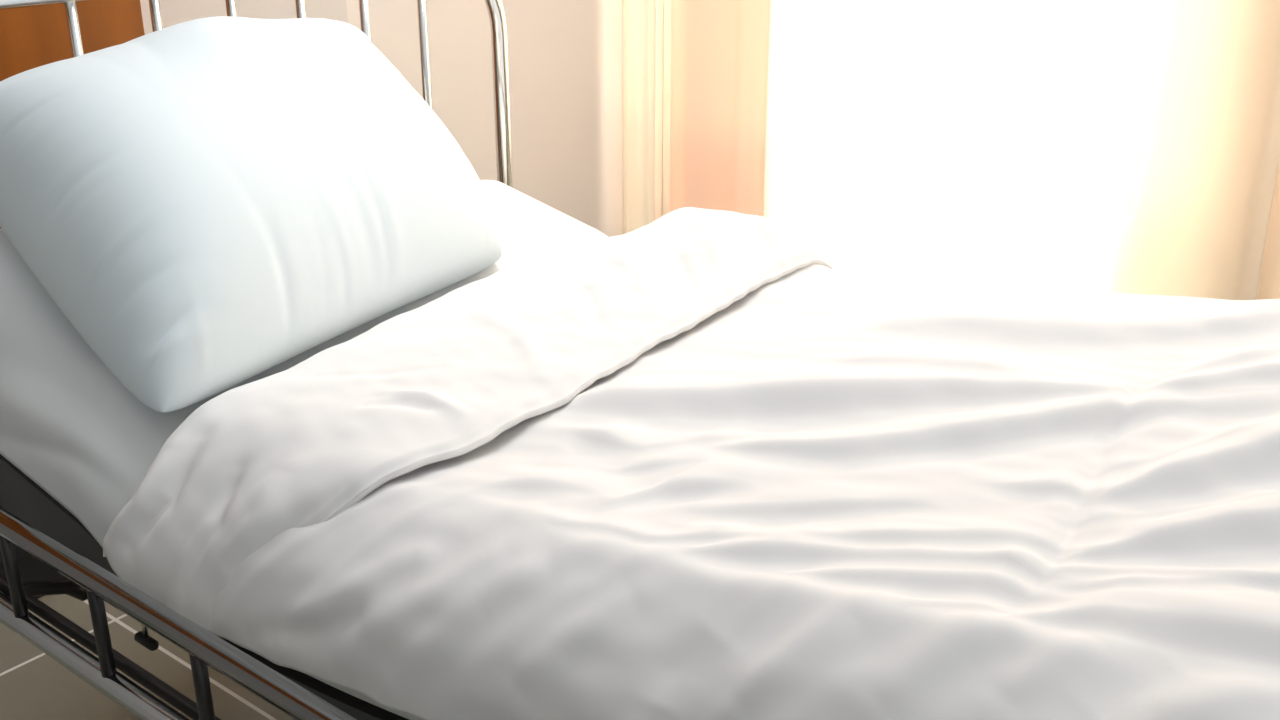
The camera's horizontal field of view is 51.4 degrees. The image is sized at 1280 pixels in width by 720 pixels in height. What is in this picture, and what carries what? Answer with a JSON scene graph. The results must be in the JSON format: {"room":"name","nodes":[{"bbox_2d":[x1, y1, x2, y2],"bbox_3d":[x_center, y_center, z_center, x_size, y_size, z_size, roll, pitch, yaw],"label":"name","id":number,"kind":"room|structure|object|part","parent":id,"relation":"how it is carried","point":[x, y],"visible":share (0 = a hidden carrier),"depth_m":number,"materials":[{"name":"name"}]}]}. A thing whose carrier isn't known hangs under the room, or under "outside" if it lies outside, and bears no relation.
{"room":"hospital room","nodes":[
{"label":"hospital room","id":0,"kind":"room"},
{"bbox_2d":[0,594,294,719],"bbox_3d":[0.269,0.910,1.016,4.330,0.050,4.470,17,27,35],"label":"floor","id":1,"kind":"structure","parent":0,"point":[33,685],"depth_m":2.00,"materials":[{"name":"tile"}]},
{"bbox_2d":[0,0,144,81],"bbox_3d":[-1.060,-0.476,1.903,0.244,1.850,0.665,17,27,35],"label":"tall cabinet","id":2,"kind":"object","parent":1,"relation":"on","point":[32,37],"visible":0.03,"depth_m":1.99,"materials":[{"name":"orange wood"}]},
{"bbox_2d":[0,0,512,719],"bbox_3d":[0.281,0.184,1.383,2.155,1.018,1.164,17,27,35],"label":"hospital bed","id":3,"kind":"object","parent":1,"relation":"on","point":[45,549],"visible":0.22,"depth_m":1.39,"materials":[{"name":"silver metal"}]},
{"bbox_3d":[-0.549,0.104,2.069,0.008,0.200,0.974,17,27,35],"label":"panel","id":4,"kind":"part","parent":3,"relation":"part of","materials":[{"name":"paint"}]},
{"bbox_3d":[-0.703,-0.182,1.745,0.013,0.585,0.013,-7,23,-16],"label":"rod","id":5,"kind":"part","parent":3,"relation":"part of","materials":[{"name":"silver metal"}]},
{"bbox_3d":[-0.556,0.283,1.675,0.006,0.080,0.165,17,27,35],"label":"release lever","id":6,"kind":"part","parent":3,"relation":"part of","materials":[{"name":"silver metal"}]},
{"bbox_3d":[-0.631,-0.216,1.829,0.013,0.585,0.013,-7,23,-16],"label":"rod","id":7,"kind":"part","parent":3,"relation":"part of","materials":[{"name":"silver metal"}]},
{"bbox_3d":[-0.123,0.402,1.033,1.826,0.152,0.026,17,27,35],"label":"rail","id":8,"kind":"part","parent":3,"relation":"part of","materials":[{"name":"silver metal"}]},
{"bbox_3d":[-0.559,-0.250,1.912,0.013,0.585,0.013,2,22,5],"label":"rod","id":9,"kind":"part","parent":3,"relation":"part of","materials":[{"name":"silver metal"}]},
{"bbox_3d":[-0.549,-0.201,1.945,0.027,0.728,1.029,17,27,35],"label":"headboard","id":10,"kind":"part","parent":3,"relation":"part of","materials":[{"name":"silver metal"}]},
{"bbox_3d":[-0.486,-0.284,1.996,0.013,0.585,0.013,-7,23,-16],"label":"rod","id":11,"kind":"part","parent":3,"relation":"part of","materials":[{"name":"silver metal"}]},
{"bbox_3d":[-0.414,-0.318,2.079,0.013,0.585,0.013,-7,23,-16],"label":"rod","id":12,"kind":"part","parent":3,"relation":"part of","materials":[{"name":"silver metal"}]},
{"bbox_3d":[-0.342,-0.352,2.163,0.013,0.585,0.013,-7,23,-16],"label":"rod","id":13,"kind":"part","parent":3,"relation":"part of","materials":[{"name":"silver metal"}]},
{"bbox_2d":[346,0,622,236],"bbox_3d":[-1.360,-0.848,1.690,0.120,2.700,4.440,17,27,35],"label":"wall","id":14,"kind":"structure","parent":0,"point":[565,56],"depth_m":3.18,"materials":[{"name":"paint"}]},
{"bbox_2d":[140,0,347,34],"bbox_3d":[-1.644,-0.675,1.263,0.012,2.700,3.365,17,27,35],"label":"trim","id":15,"kind":"structure","parent":14,"relation":"attached to","point":[173,12],"depth_m":2.48,"materials":[{"name":"paint"}]},
{"bbox_2d":[655,0,663,219],"bbox_3d":[1.669,-0.976,2.005,4.180,2.700,0.120,17,27,35],"label":"wall window","id":16,"kind":"structure","parent":14,"relation":"in","point":[659,4],"depth_m":3.47,"materials":[{"name":"paint"}]},
{"bbox_2d":[662,0,670,215],"bbox_3d":[1.123,-0.988,2.473,2.680,2.130,0.060,17,27,35],"label":"window","id":17,"kind":"structure","parent":16,"relation":"attached to","point":[667,3],"depth_m":3.47,"materials":[{"name":"paint"}]},
{"bbox_3d":[1.122,-2.096,1.867,2.800,0.024,0.107,17,27,35],"label":"curtain rod","id":18,"kind":"object","parent":16,"relation":"attached to","visible":0},
{"bbox_2d":[622,0,654,233],"bbox_3d":[-0.006,-1.278,3.083,0.110,2.390,0.016,17,27,35],"label":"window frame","id":19,"kind":"structure","parent":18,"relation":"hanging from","point":[638,16],"depth_m":3.34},
{"bbox_2d":[669,0,769,216],"bbox_3d":[0.202,-1.242,2.993,0.329,2.390,0.020,17,27,35],"label":"drape","id":20,"kind":"object","parent":18,"relation":"hanging from","point":[720,48],"visible":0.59,"depth_m":3.25,"materials":[{"name":"beige fabric"}]},
{"bbox_2d":[763,0,1279,299],"bbox_3d":[0.735,-1.056,2.533,1.135,2.390,0.030,17,27,35],"label":"window","id":21,"kind":"structure","parent":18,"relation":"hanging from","point":[1116,146],"depth_m":2.72,"materials":[{"name":"white glass"}]},
{"bbox_2d":[1256,162,1279,299],"bbox_3d":[1.563,-0.826,1.968,1.479,2.390,0.032,17,27,35],"label":"sheer curtain","id":22,"kind":"object","parent":18,"relation":"hanging from","point":[1269,281],"visible":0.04,"depth_m":2.53,"materials":[{"name":"beige fabric"}]},
{"bbox_3d":[0.243,0.123,1.389,1.955,0.288,0.936,17,27,35],"label":"mattress","id":23,"kind":"object","parent":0,"visible":0},
{"bbox_2d":[0,180,607,719],"bbox_3d":[0.243,0.100,1.380,1.983,0.338,0.971,17,27,35],"label":"fitted sheet","id":24,"kind":"object","parent":23,"relation":"on","point":[67,422],"visible":0.08,"depth_m":1.53,"materials":[{"name":"fabric"}]},
{"bbox_2d":[0,16,501,412],"bbox_3d":[-0.454,-0.237,1.687,0.383,0.363,0.656,17,27,35],"label":"pillow","id":25,"kind":"object","parent":24,"relation":"on","point":[209,203],"visible":1,"depth_m":1.53,"materials":[{"name":"fabric"}]},
{"bbox_2d":[103,207,1279,719],"bbox_3d":[0.395,0.155,1.272,1.765,0.374,1.058,17,27,35],"label":"duvet","id":26,"kind":"object","parent":24,"relation":"on","point":[687,463],"visible":1,"depth_m":1.20,"materials":[{"name":"fabric"}]}
]}

